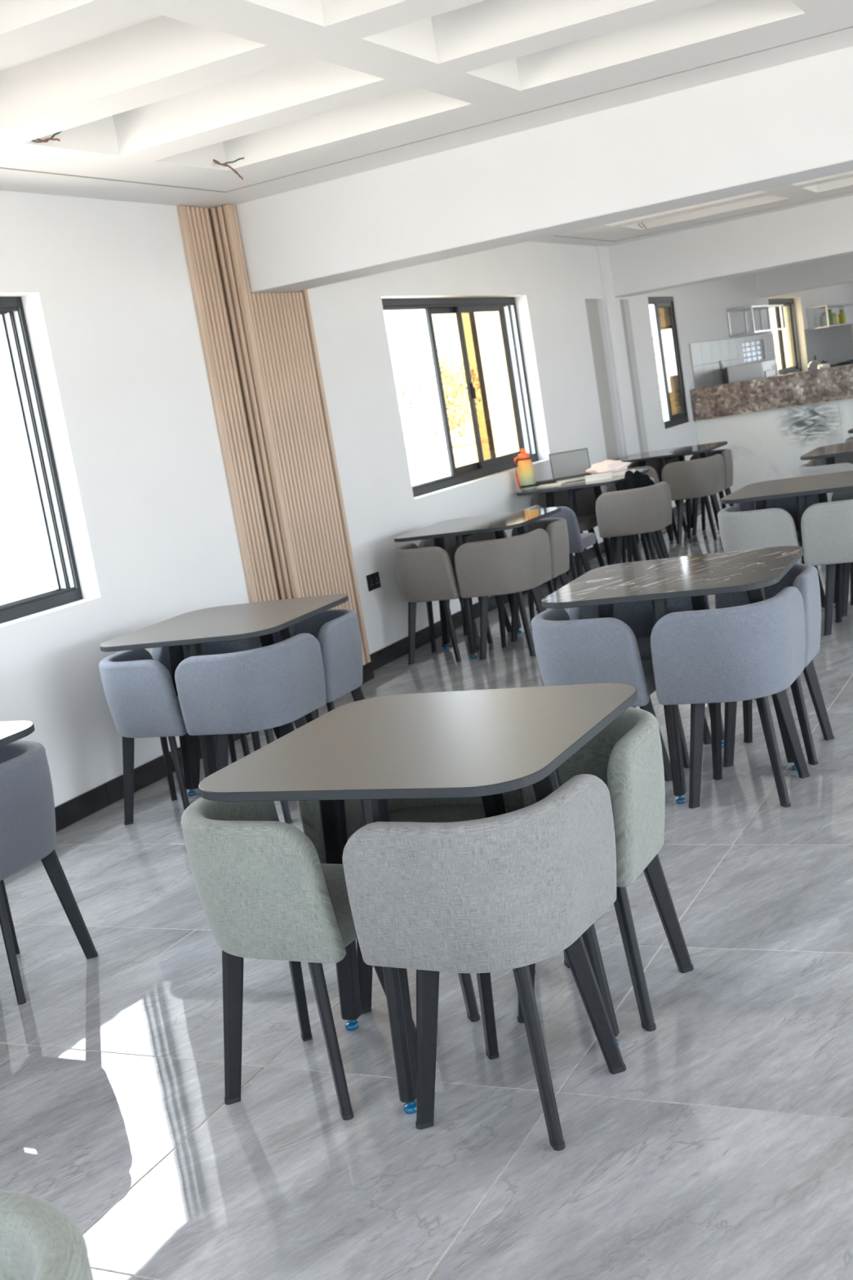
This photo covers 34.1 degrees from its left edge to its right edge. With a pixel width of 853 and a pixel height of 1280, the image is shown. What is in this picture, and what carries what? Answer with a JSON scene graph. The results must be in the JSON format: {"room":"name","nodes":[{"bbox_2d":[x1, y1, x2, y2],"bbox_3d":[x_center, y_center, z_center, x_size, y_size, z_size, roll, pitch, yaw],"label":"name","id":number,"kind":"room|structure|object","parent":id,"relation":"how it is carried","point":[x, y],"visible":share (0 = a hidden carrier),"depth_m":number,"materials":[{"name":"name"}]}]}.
{"room":"eatery","nodes":[
{"label":"eatery","id":0,"kind":"room"},
{"bbox_2d":[0,500,852,1279],"bbox_3d":[5.579,-1.074,10.349,9.220,0.122,29.100,-4,11,27],"label":"floor","id":1,"kind":"structure","parent":0,"point":[722,1148],"depth_m":3.18,"materials":[{"name":"grey tile"}]},
{"bbox_2d":[0,720,34,746],"bbox_3d":[-1.617,0.725,4.079,0.830,0.757,0.830,-4,11,27],"label":"cafe table","id":2,"kind":"object","parent":1,"relation":"on","point":[11,731],"visible":1,"depth_m":4.10,"materials":[{"name":"laminate"}]},
{"bbox_2d":[0,1189,93,1279],"bbox_3d":[-0.526,1.020,1.490,0.445,0.690,0.445,-4,11,27],"label":"tub chair","id":3,"kind":"object","parent":1,"relation":"on","point":[39,1241],"visible":1,"depth_m":1.53,"materials":[{"name":"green fabric"}]},
{"bbox_2d":[0,740,97,1004],"bbox_3d":[-1.309,0.692,4.179,0.445,0.690,0.445,-4,11,27],"label":"tub chair","id":4,"kind":"object","parent":1,"relation":"on","point":[28,834],"visible":0.98,"depth_m":4.05,"materials":[{"name":"fabric"}]},
{"bbox_2d":[98,648,216,825],"bbox_3d":[-1.072,0.380,5.784,0.445,0.690,0.445,-4,11,27],"label":"tub chair","id":5,"kind":"object","parent":1,"relation":"on","point":[143,701],"visible":0.85,"depth_m":5.57,"materials":[{"name":"grey fabric"}]},
{"bbox_2d":[151,631,282,789],"bbox_3d":[-0.871,0.279,6.184,0.445,0.690,0.445,-4,11,27],"label":"tub chair","id":6,"kind":"object","parent":1,"relation":"on","point":[161,655],"visible":0.07,"depth_m":6.25,"materials":[{"name":"grey fabric"}]},
{"bbox_2d":[99,593,348,795],"bbox_3d":[-0.774,0.282,5.872,0.830,0.757,0.830,-5,10,24],"label":"cafe table","id":7,"kind":"object","parent":1,"relation":"on","point":[193,628],"visible":0.47,"depth_m":5.73,"materials":[{"name":"laminate"}]},
{"bbox_2d":[174,633,326,823],"bbox_3d":[-0.666,0.349,5.572,0.445,0.690,0.445,-4,11,27],"label":"tub chair","id":8,"kind":"object","parent":1,"relation":"on","point":[268,687],"visible":0.91,"depth_m":5.38,"materials":[{"name":"grey fabric"}]},
{"bbox_2d":[180,797,416,1120],"bbox_3d":[-0.282,0.686,3.223,0.445,0.690,0.445,-4,11,29],"label":"tub chair","id":9,"kind":"object","parent":1,"relation":"on","point":[264,891],"visible":0.91,"depth_m":3.01,"materials":[{"name":"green fabric"}]},
{"bbox_2d":[279,608,364,737],"bbox_3d":[-0.465,0.248,5.972,0.445,0.690,0.445,-4,11,27],"label":"tub chair","id":10,"kind":"object","parent":1,"relation":"on","point":[337,631],"visible":0.49,"depth_m":5.80,"materials":[{"name":"grey fabric"}]},
{"bbox_2d":[297,788,522,1022],"bbox_3d":[-0.004,0.578,3.584,0.445,0.690,0.445,-4,11,27],"label":"tub chair","id":11,"kind":"object","parent":1,"relation":"on","point":[459,809],"visible":0.11,"depth_m":3.57,"materials":[{"name":"green fabric"}]},
{"bbox_2d":[198,683,637,1114],"bbox_3d":[0.058,0.585,3.281,0.830,0.757,0.830,-4,11,27],"label":"cafe table","id":12,"kind":"object","parent":1,"relation":"on","point":[489,744],"visible":0.68,"depth_m":3.12,"materials":[{"name":"laminate"}]},
{"bbox_2d":[392,542,479,664],"bbox_3d":[0.073,-0.239,8.322,0.445,0.690,0.445,-4,11,27],"label":"tub chair","id":13,"kind":"object","parent":1,"relation":"on","point":[426,574],"visible":0.94,"depth_m":8.12,"materials":[{"name":"grey fabric"}]},
{"bbox_2d":[417,530,511,647],"bbox_3d":[0.274,-0.340,8.722,0.445,0.690,0.445,-4,11,27],"label":"tub chair","id":14,"kind":"object","parent":1,"relation":"on","point":[450,542],"visible":0.12,"depth_m":8.81,"materials":[{"name":"grey fabric"}]},
{"bbox_2d":[393,506,560,658],"bbox_3d":[0.371,-0.338,8.411,0.830,0.757,0.830,-4,11,27],"label":"cafe table","id":15,"kind":"object","parent":1,"relation":"on","point":[460,528],"visible":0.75,"depth_m":8.21,"materials":[{"name":"laminate"}]},
{"bbox_2d":[342,773,626,1151],"bbox_3d":[0.152,0.657,2.973,0.445,0.690,0.445,-3,11,31],"label":"tub chair","id":16,"kind":"object","parent":1,"relation":"on","point":[517,890],"visible":1,"depth_m":2.79,"materials":[{"name":"grey fabric"}]},
{"bbox_2d":[454,528,551,659],"bbox_3d":[0.479,-0.270,8.110,0.445,0.690,0.445,-4,11,27],"label":"tub chair","id":17,"kind":"object","parent":1,"relation":"on","point":[517,564],"visible":0.98,"depth_m":7.93,"materials":[{"name":"grey fabric"}]},
{"bbox_2d":[511,517,569,641],"bbox_3d":[0.680,-0.371,8.510,0.445,0.690,0.445,-4,11,27],"label":"tub chair","id":18,"kind":"object","parent":1,"relation":"on","point":[556,528],"visible":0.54,"depth_m":8.39,"materials":[{"name":"grey fabric"}]},
{"bbox_2d":[524,505,595,610],"bbox_3d":[0.933,-0.587,9.535,0.445,0.690,0.445,-4,11,27],"label":"tub chair","id":19,"kind":"object","parent":1,"relation":"on","point":[579,542],"visible":0.27,"depth_m":9.28,"materials":[{"name":"fabric"}]},
{"bbox_2d":[531,486,604,575],"bbox_3d":[1.130,-0.822,10.728,0.445,0.690,0.445,-4,11,27],"label":"tub chair","id":20,"kind":"object","parent":1,"relation":"on","point":[585,499],"visible":0.27,"depth_m":10.79,"materials":[{"name":"grey fabric"}]},
{"bbox_2d":[516,468,648,580],"bbox_3d":[1.227,-0.820,10.417,0.830,0.757,0.830,-4,11,27],"label":"cafe table","id":21,"kind":"object","parent":1,"relation":"on","point":[571,486],"visible":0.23,"depth_m":10.15,"materials":[{"name":"laminate"}]},
{"bbox_2d":[513,448,536,491],"bbox_3d":[0.731,-1.262,10.276,0.118,0.310,0.128,-16,11,-33],"label":"water bottle","id":22,"kind":"object","parent":21,"relation":"on","point":[526,470],"visible":1,"depth_m":10.24,"materials":[{"name":"orange plastic"}]},
{"bbox_2d":[535,478,557,486],"bbox_3d":[0.889,-1.190,10.528,0.200,0.035,0.060,-8,10,11],"label":"pencil case","id":23,"kind":"object","parent":21,"relation":"on","point":[549,481],"visible":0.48,"depth_m":10.50,"materials":[{"name":"grey"}]},
{"bbox_2d":[536,481,566,488],"bbox_3d":[0.927,-1.156,10.368,0.200,0.010,0.140,-6,10,22],"label":"book","id":24,"kind":"object","parent":21,"relation":"on","point":[562,482],"visible":1,"depth_m":10.33,"materials":[{"name":"white paper"}]},
{"bbox_2d":[548,448,593,482],"bbox_3d":[1.108,-1.318,10.518,0.300,0.216,0.274,-10,10,-2],"label":"laptop","id":25,"kind":"object","parent":21,"relation":"on","point":[569,466],"visible":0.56,"depth_m":10.62,"materials":[{"name":"grey metal"}]},
{"bbox_2d":[584,471,613,482],"bbox_3d":[1.262,-1.194,10.191,0.200,0.036,0.150,-8,10,8],"label":"book","id":26,"kind":"object","parent":21,"relation":"on","point":[606,475],"visible":1,"depth_m":10.12,"materials":[{"name":"white paper"}]},
{"bbox_2d":[612,468,635,475],"bbox_3d":[1.416,-1.245,10.387,0.240,0.020,0.170,-1,12,39],"label":"book","id":27,"kind":"object","parent":21,"relation":"on","point":[619,473],"visible":0.38,"depth_m":10.31,"materials":[{"name":"white paper"}]},
{"bbox_2d":[585,459,631,474],"bbox_3d":[1.367,-1.307,10.452,0.313,0.094,0.234,-11,10,-8],"label":"folded cloth","id":28,"kind":"object","parent":27,"relation":"on","point":[608,465],"visible":0.94,"depth_m":10.39,"materials":[{"name":"white"}]},
{"bbox_2d":[530,608,672,781],"bbox_3d":[0.649,0.225,5.031,0.445,0.690,0.445,-4,11,27],"label":"tub chair","id":29,"kind":"object","parent":1,"relation":"on","point":[568,651],"visible":0.66,"depth_m":4.79,"materials":[{"name":"grey fabric"}]},
{"bbox_2d":[517,706,693,1031],"bbox_3d":[0.384,0.547,3.393,0.445,0.690,0.445,-4,11,27],"label":"tub chair","id":30,"kind":"object","parent":1,"relation":"on","point":[626,755],"visible":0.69,"depth_m":3.23,"materials":[{"name":"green fabric"}]},
{"bbox_2d":[595,481,671,564],"bbox_3d":[1.512,-0.752,9.948,0.445,0.690,0.445,-4,11,27],"label":"tub chair","id":31,"kind":"object","parent":1,"relation":"on","point":[646,510],"visible":0.89,"depth_m":9.76,"materials":[{"name":"grey fabric"}]},
{"bbox_2d":[619,470,654,490],"bbox_3d":[1.488,-1.027,9.848,0.285,0.362,0.191,-7,10,16],"label":"jacket","id":32,"kind":"object","parent":31,"relation":"on","point":[636,480],"visible":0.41,"depth_m":9.77,"materials":[{"name":"black fabric"}]},
{"bbox_2d":[607,476,663,564],"bbox_3d":[1.544,-0.857,10.534,0.445,0.690,0.445,-4,11,27],"label":"tub chair","id":33,"kind":"object","parent":1,"relation":"on","point":[611,487],"visible":0.11,"depth_m":10.58,"materials":[{"name":"grey fabric"}]},
{"bbox_2d":[568,595,711,768],"bbox_3d":[0.867,0.123,5.421,0.445,0.690,0.445,-4,11,27],"label":"tub chair","id":34,"kind":"object","parent":1,"relation":"on","point":[638,615],"visible":0.12,"depth_m":5.50,"materials":[{"name":"grey fabric"}]},
{"bbox_2d":[625,466,668,549],"bbox_3d":[1.892,-1.172,12.048,0.445,0.690,0.445,-4,11,27],"label":"tub chair","id":35,"kind":"object","parent":1,"relation":"on","point":[652,473],"visible":0.09,"depth_m":11.74,"materials":[{"name":"grey fabric"}]},
{"bbox_2d":[627,456,687,540],"bbox_3d":[2.093,-1.272,12.448,0.445,0.690,0.445,-4,11,27],"label":"tub chair","id":36,"kind":"object","parent":1,"relation":"on","point":[655,464],"visible":0.12,"depth_m":12.54,"materials":[{"name":"grey fabric"}]},
{"bbox_2d":[541,546,804,804],"bbox_3d":[0.965,0.126,5.110,0.830,0.757,0.830,-5,10,24],"label":"cafe table","id":37,"kind":"object","parent":1,"relation":"on","point":[657,581],"visible":0.54,"depth_m":4.91,"materials":[{"name":"stone"}]},
{"bbox_2d":[618,441,728,543],"bbox_3d":[2.190,-1.270,12.137,0.830,0.757,0.830,-4,11,27],"label":"cafe table","id":38,"kind":"object","parent":1,"relation":"on","point":[664,455],"visible":0.47,"depth_m":11.94,"materials":[{"name":"stone"}]},
{"bbox_2d":[662,453,724,543],"bbox_3d":[2.298,-1.202,11.837,0.445,0.690,0.445,-4,11,27],"label":"tub chair","id":39,"kind":"object","parent":1,"relation":"on","point":[703,477],"visible":0.94,"depth_m":11.65,"materials":[{"name":"grey fabric"}]},
{"bbox_2d":[689,448,734,535],"bbox_3d":[2.499,-1.303,12.237,0.445,0.690,0.445,-4,11,27],"label":"tub chair","id":40,"kind":"object","parent":1,"relation":"on","point":[726,454],"visible":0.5,"depth_m":12.19,"materials":[{"name":"grey fabric"}]},
{"bbox_2d":[650,586,810,808],"bbox_3d":[1.073,0.193,4.810,0.445,0.690,0.445,-4,11,27],"label":"tub chair","id":41,"kind":"object","parent":1,"relation":"on","point":[757,651],"visible":1,"depth_m":4.63,"materials":[{"name":"grey fabric"}]},
{"bbox_2d":[717,506,802,564],"bbox_3d":[1.825,-0.378,7.442,0.445,0.690,0.445,-4,11,27],"label":"tub chair","id":42,"kind":"object","parent":1,"relation":"on","point":[775,526],"visible":0.53,"depth_m":7.20,"materials":[{"name":"grey fabric"}]},
{"bbox_2d":[689,364,852,501],"bbox_3d":[6.103,-2.334,13.272,7.118,1.200,0.410,-4,11,27],"label":"counter","id":43,"kind":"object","parent":1,"relation":"on","point":[767,424],"depth_m":14.38,"materials":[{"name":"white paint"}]},
{"bbox_2d":[715,563,834,767],"bbox_3d":[1.273,0.092,5.210,0.445,0.690,0.445,-4,11,27],"label":"tub chair","id":44,"kind":"object","parent":1,"relation":"on","point":[805,577],"visible":0.38,"depth_m":5.17,"materials":[{"name":"grey fabric"}]},
{"bbox_2d":[733,493,825,607],"bbox_3d":[2.026,-0.479,7.842,0.445,0.690,0.445,-4,11,27],"label":"tub chair","id":45,"kind":"object","parent":1,"relation":"on","point":[788,504],"visible":0.09,"depth_m":7.93,"materials":[{"name":"fabric"}]},
{"bbox_2d":[720,470,852,607],"bbox_3d":[2.123,-0.476,7.531,0.830,0.757,0.830,-4,11,27],"label":"cafe table","id":46,"kind":"object","parent":1,"relation":"on","point":[801,487],"visible":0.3,"depth_m":7.34,"materials":[{"name":"stone"}]},
{"bbox_2d":[797,462,852,502],"bbox_3d":[2.757,-0.852,9.333,0.445,0.690,0.445,-4,11,27],"label":"tub chair","id":47,"kind":"object","parent":1,"relation":"on","point":[806,469],"visible":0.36,"depth_m":9.11,"materials":[{"name":"grey fabric"}]},
{"bbox_2d":[800,441,852,465],"bbox_3d":[3.055,-0.951,9.421,0.830,0.757,0.830,-4,11,27],"label":"cafe table","id":48,"kind":"object","parent":1,"relation":"on","point":[829,452],"visible":0.43,"depth_m":9.33,"materials":[{"name":"stone"}]},
{"bbox_2d":[800,499,852,635],"bbox_3d":[2.231,-0.409,7.231,0.445,0.690,0.445,-4,11,27],"label":"tub chair","id":49,"kind":"object","parent":1,"relation":"on","point":[827,527],"visible":0.93,"depth_m":7.07,"materials":[{"name":"grey fabric"}]},
{"bbox_2d":[808,454,852,466],"bbox_3d":[2.957,-0.953,9.733,0.445,0.690,0.445,-4,11,27],"label":"tub chair","id":50,"kind":"object","parent":1,"relation":"on","point":[845,459],"visible":0.11,"depth_m":9.82,"materials":[{"name":"grey fabric"}]},
{"bbox_2d":[831,490,852,617],"bbox_3d":[2.432,-0.510,7.631,0.445,0.690,0.445,-4,11,27],"label":"tub chair","id":51,"kind":"object","parent":1,"relation":"on","point":[847,495],"visible":0.19,"depth_m":7.61,"materials":[{"name":"grey fabric"}]},
{"bbox_2d":[845,436,852,442],"bbox_3d":[3.605,-1.288,11.079,0.445,0.690,0.445,-4,11,27],"label":"tub chair","id":52,"kind":"object","parent":1,"relation":"on","point":[850,439],"visible":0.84,"depth_m":11.01,"materials":[{"name":"grey fabric"}]},
{"bbox_2d":[848,428,852,433],"bbox_3d":[3.903,-1.387,11.168,0.830,0.757,0.830,-4,11,27],"label":"cafe table","id":53,"kind":"object","parent":1,"relation":"on","point":[851,431],"visible":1,"depth_m":10.98,"materials":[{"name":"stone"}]},
{"bbox_3d":[5.659,-3.199,19.578,0.620,0.940,9.500,-4,11,27],"label":"countertop","id":54,"kind":"structure","parent":1,"relation":"on","visible":0},
{"bbox_2d":[727,359,778,382],"bbox_3d":[3.754,-2.963,15.891,0.435,0.410,0.680,-4,11,27],"label":"microwave oven","id":55,"kind":"object","parent":54,"relation":"on","point":[766,368],"visible":0.49,"depth_m":15.61,"materials":[{"name":"white metal"}]},
{"bbox_2d":[808,360,822,370],"bbox_3d":[5.273,-3.650,18.880,0.184,0.292,0.082,-4,11,27],"label":"tap","id":56,"kind":"object","parent":54,"relation":"on","point":[815,361],"visible":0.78,"depth_m":18.88,"materials":[{"name":"silver metal"}]},
{"bbox_2d":[817,360,830,368],"bbox_3d":[5.642,-3.835,19.724,0.222,0.255,0.222,-12,10,-17],"label":"kettle","id":57,"kind":"object","parent":54,"relation":"on","point":[824,364],"visible":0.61,"depth_m":19.64,"materials":[{"name":"white"}]},
{"bbox_2d":[830,359,852,367],"bbox_3d":[6.581,-4.252,21.545,0.500,0.165,1.800,-4,11,27],"label":"stove","id":58,"kind":"object","parent":54,"relation":"on","point":[850,362],"visible":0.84,"depth_m":20.96,"materials":[{"name":"black metal"}]},
{"bbox_2d":[0,190,852,806],"bbox_3d":[1.361,-2.290,12.158,0.250,3.000,28.600,-4,11,27],"label":"wall","id":59,"kind":"structure","parent":0,"point":[104,287],"depth_m":6.78,"materials":[{"name":"white paint"}]},
{"bbox_2d":[0,297,82,623],"bbox_3d":[-2.236,-0.555,5.053,0.100,1.335,2.500,-4,11,27],"label":"window","id":60,"kind":"structure","parent":59,"relation":"in","point":[68,590],"depth_m":6.10,"materials":[{"name":"black metal"}]},
{"bbox_2d":[365,571,381,591],"bbox_3d":[-0.317,-0.353,8.368,0.014,0.096,0.146,-4,11,27],"label":"wall socket","id":61,"kind":"object","parent":59,"relation":"attached to","point":[373,580],"visible":1,"depth_m":8.36,"materials":[{"name":"black plastic"}]},
{"bbox_2d":[54,497,701,832],"bbox_3d":[1.705,-0.888,12.339,0.023,0.102,28.600,-4,11,27],"label":"baseboard","id":62,"kind":"structure","parent":59,"relation":"attached to","point":[67,813],"depth_m":6.41,"materials":[{"name":"black tile"}]},
{"bbox_2d":[381,297,538,497],"bbox_3d":[0.223,-1.784,9.938,0.114,1.285,2.430,-4,11,27],"label":"window","id":63,"kind":"structure","parent":59,"relation":"in","point":[506,306],"depth_m":10.26,"materials":[{"name":"black metal"}]},
{"bbox_2d":[235,46,852,293],"bbox_3d":[2.879,-2.493,5.370,8.760,0.745,0.400,-4,11,27],"label":"beam","id":64,"kind":"structure","parent":59,"relation":"attached to","point":[791,122],"depth_m":6.38,"materials":[{"name":"white paint"}]},
{"bbox_2d":[585,299,618,460],"bbox_3d":[1.511,-1.933,12.437,0.190,2.165,0.470,-4,11,27],"label":"trim","id":65,"kind":"structure","parent":59,"relation":"attached to","point":[592,307],"depth_m":12.39,"materials":[{"name":"grey paint"}]},
{"bbox_2d":[595,245,640,536],"bbox_3d":[1.774,-2.243,12.645,0.045,2.615,0.250,-4,11,27],"label":"pillar","id":66,"kind":"structure","parent":59,"relation":"attached to","point":[602,254],"depth_m":12.54,"materials":[{"name":"white paint"}]},
{"bbox_2d":[619,300,644,453],"bbox_3d":[1.880,-2.113,13.172,0.190,2.155,0.265,-4,11,27],"label":"trim","id":67,"kind":"structure","parent":59,"relation":"attached to","point":[622,306],"depth_m":13.13,"materials":[{"name":"grey paint"}]},
{"bbox_2d":[648,296,688,428],"bbox_3d":[2.406,-2.816,14.110,0.100,1.295,0.910,-4,11,27],"label":"window","id":68,"kind":"structure","parent":59,"relation":"in","point":[667,302],"depth_m":14.38,"materials":[{"name":"black metal"}]},
{"bbox_2d":[720,360,724,369],"bbox_3d":[3.356,-3.123,15.798,0.013,0.100,0.100,-4,11,27],"label":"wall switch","id":69,"kind":"object","parent":59,"relation":"attached to","point":[721,362],"visible":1,"depth_m":15.78,"materials":[{"name":"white plastic"}]},
{"bbox_2d":[608,195,852,297],"bbox_3d":[5.554,-3.819,10.700,8.760,0.782,0.400,-4,11,27],"label":"beam","id":70,"kind":"structure","parent":59,"relation":"attached to","point":[822,230],"depth_m":12.04,"materials":[{"name":"white paint"}]},
{"bbox_2d":[742,340,762,363],"bbox_3d":[3.995,-3.575,17.262,0.080,0.250,1.110,-4,11,27],"label":"panel","id":71,"kind":"object","parent":59,"relation":"attached to","point":[752,349],"visible":0.81,"depth_m":17.29,"materials":[{"name":"white glass"}]},
{"bbox_2d":[726,304,786,337],"bbox_3d":[4.021,-3.887,16.900,0.298,0.310,1.700,-4,11,27],"label":"wall shelf","id":72,"kind":"object","parent":59,"relation":"attached to","point":[752,308],"visible":1,"depth_m":16.77,"materials":[{"name":"silver metal"}]},
{"bbox_2d":[688,324,852,388],"bbox_3d":[5.081,-3.908,19.254,0.014,0.732,10.260,-4,11,27],"label":"backsplash","id":73,"kind":"structure","parent":59,"relation":"attached to","point":[833,345],"depth_m":17.11,"materials":[{"name":"beige tile"}]},
{"bbox_2d":[768,298,801,374],"bbox_3d":[4.872,-4.168,19.212,0.114,1.060,2.100,-4,11,27],"label":"window","id":74,"kind":"structure","parent":59,"relation":"in","point":[789,303],"depth_m":19.89,"materials":[{"name":"black metal"}]},
{"bbox_2d":[755,253,852,297],"bbox_3d":[8.116,-5.091,15.804,8.760,0.815,0.400,-4,11,27],"label":"trim","id":75,"kind":"structure","parent":59,"relation":"attached to","point":[836,270],"depth_m":17.41,"materials":[{"name":"white paint"}]},
{"bbox_2d":[806,302,852,329],"bbox_3d":[6.290,-4.992,21.418,0.298,0.320,2.750,-4,11,27],"label":"wall shelf","id":76,"kind":"object","parent":59,"relation":"attached to","point":[835,305],"visible":0.92,"depth_m":20.59,"materials":[{"name":"white wood"}]},
{"bbox_2d":[820,311,827,326],"bbox_3d":[5.874,-4.730,20.518,0.120,0.200,0.117,-4,11,27],"label":"storage jar","id":77,"kind":"object","parent":76,"relation":"on","point":[824,317],"visible":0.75,"depth_m":20.48,"materials":[{"name":"grey"}]},
{"bbox_2d":[827,309,835,325],"bbox_3d":[6.068,-4.848,20.907,0.120,0.240,0.117,-4,11,27],"label":"storage jar","id":78,"kind":"object","parent":76,"relation":"on","point":[831,315],"visible":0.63,"depth_m":20.86,"materials":[{"name":"green glass"}]},
{"bbox_2d":[834,312,839,324],"bbox_3d":[6.226,-4.896,21.217,0.120,0.180,0.117,-4,11,27],"label":"storage jar","id":79,"kind":"object","parent":76,"relation":"on","point":[836,317],"visible":0.48,"depth_m":21.17,"materials":[{"name":"brown"}]},
{"bbox_2d":[838,309,847,324],"bbox_3d":[6.529,-5.069,21.824,0.120,0.220,0.117,-4,11,27],"label":"storage jar","id":80,"kind":"object","parent":76,"relation":"on","point":[841,314],"visible":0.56,"depth_m":21.79,"materials":[{"name":"yellow glass"}]},
{"bbox_2d":[0,0,852,208],"bbox_3d":[0.821,-1.629,1.293,8.720,0.180,8.890,-4,11,27],"label":"ceiling","id":81,"kind":"structure","parent":0,"point":[149,91],"depth_m":5.15,"materials":[{"name":"white paint"}]},
{"bbox_2d":[31,131,61,142],"bbox_3d":[-1.390,-1.862,5.130,0.046,0.064,0.173,-4,11,27],"label":"loose wire","id":82,"kind":"object","parent":81,"relation":"hanging from","point":[46,140],"visible":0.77,"depth_m":5.09,"materials":[{"name":"brown"}]},
{"bbox_2d":[213,157,244,179],"bbox_3d":[-0.861,-2.043,6.041,0.134,0.128,0.166,-9,10,4],"label":"loose wire","id":83,"kind":"object","parent":81,"relation":"hanging from","point":[224,164],"visible":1,"depth_m":6.05,"materials":[{"name":"brown"}]},
{"bbox_2d":[0,26,852,192],"bbox_3d":[0.821,-1.532,1.269,8.110,0.005,8.205,-4,11,27],"label":"trim","id":84,"kind":"structure","parent":81,"relation":"attached to","point":[852,26],"depth_m":5.91,"materials":[{"name":"grey paint"}]},
{"bbox_2d":[528,170,852,246],"bbox_3d":[4.195,-3.289,8.013,8.720,0.180,5.710,-4,11,27],"label":"ceiling","id":85,"kind":"structure","parent":0,"point":[841,183],"depth_m":11.17,"materials":[{"name":"white paint"}]},
{"bbox_2d":[554,191,852,241],"bbox_3d":[4.176,-3.200,8.050,8.200,0.005,5.000,-4,11,27],"label":"trim","id":86,"kind":"structure","parent":85,"relation":"attached to","point":[851,191],"depth_m":11.58,"materials":[{"name":"grey paint"}]},
{"bbox_3d":[-0.731,-0.996,7.593,0.120,2.660,0.610,-4,11,27],"label":"wall column","id":87,"kind":"structure","parent":0,"visible":0},
{"bbox_2d":[176,204,370,665],"bbox_3d":[-0.778,-1.010,7.458,0.124,2.548,0.920,-4,11,27],"label":"panel","id":88,"kind":"object","parent":87,"relation":"attached to","point":[260,353],"visible":0.64,"depth_m":7.32,"materials":[{"name":"brown wood"}]},
{"bbox_2d":[362,661,374,684],"bbox_3d":[-0.508,0.250,7.791,0.126,0.100,0.659,-4,11,27],"label":"baseboard","id":89,"kind":"structure","parent":87,"relation":"attached to","point":[367,668],"depth_m":7.99,"materials":[{"name":"black tile"}]},
{"label":"outside","id":90,"kind":"structure","parent":0,"visible":0},
{"bbox_2d":[0,360,791,604],"bbox_3d":[17.812,-6.880,35.204,280.000,0.250,240.000,-4,11,27],"label":"ground","id":91,"kind":"structure","parent":90,"point":[25,571],"depth_m":43.66,"materials":[{"name":"white"}]},
{"bbox_2d":[386,329,466,465],"bbox_3d":[-1.031,-7.708,43.575,5.346,4.732,5.407,-4,11,27],"label":"tree","id":92,"kind":"object","parent":91,"relation":"on","point":[405,407],"visible":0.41,"depth_m":42.29,"materials":[{"name":"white plant"}]},
{"bbox_2d":[397,350,482,453],"bbox_3d":[0.192,-9.358,54.473,4.142,3.951,4.840,-8,10,10],"label":"tree","id":93,"kind":"object","parent":91,"relation":"on","point":[455,385],"visible":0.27,"depth_m":54.01,"materials":[{"name":"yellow plant"}]},
{"bbox_2d":[648,304,770,406],"bbox_3d":[10.254,-12.863,59.073,7.860,6.026,7.634,-11,10,-12],"label":"tree","id":94,"kind":"object","parent":91,"relation":"on","point":[651,308],"visible":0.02,"depth_m":59.08,"materials":[{"name":"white plant"}]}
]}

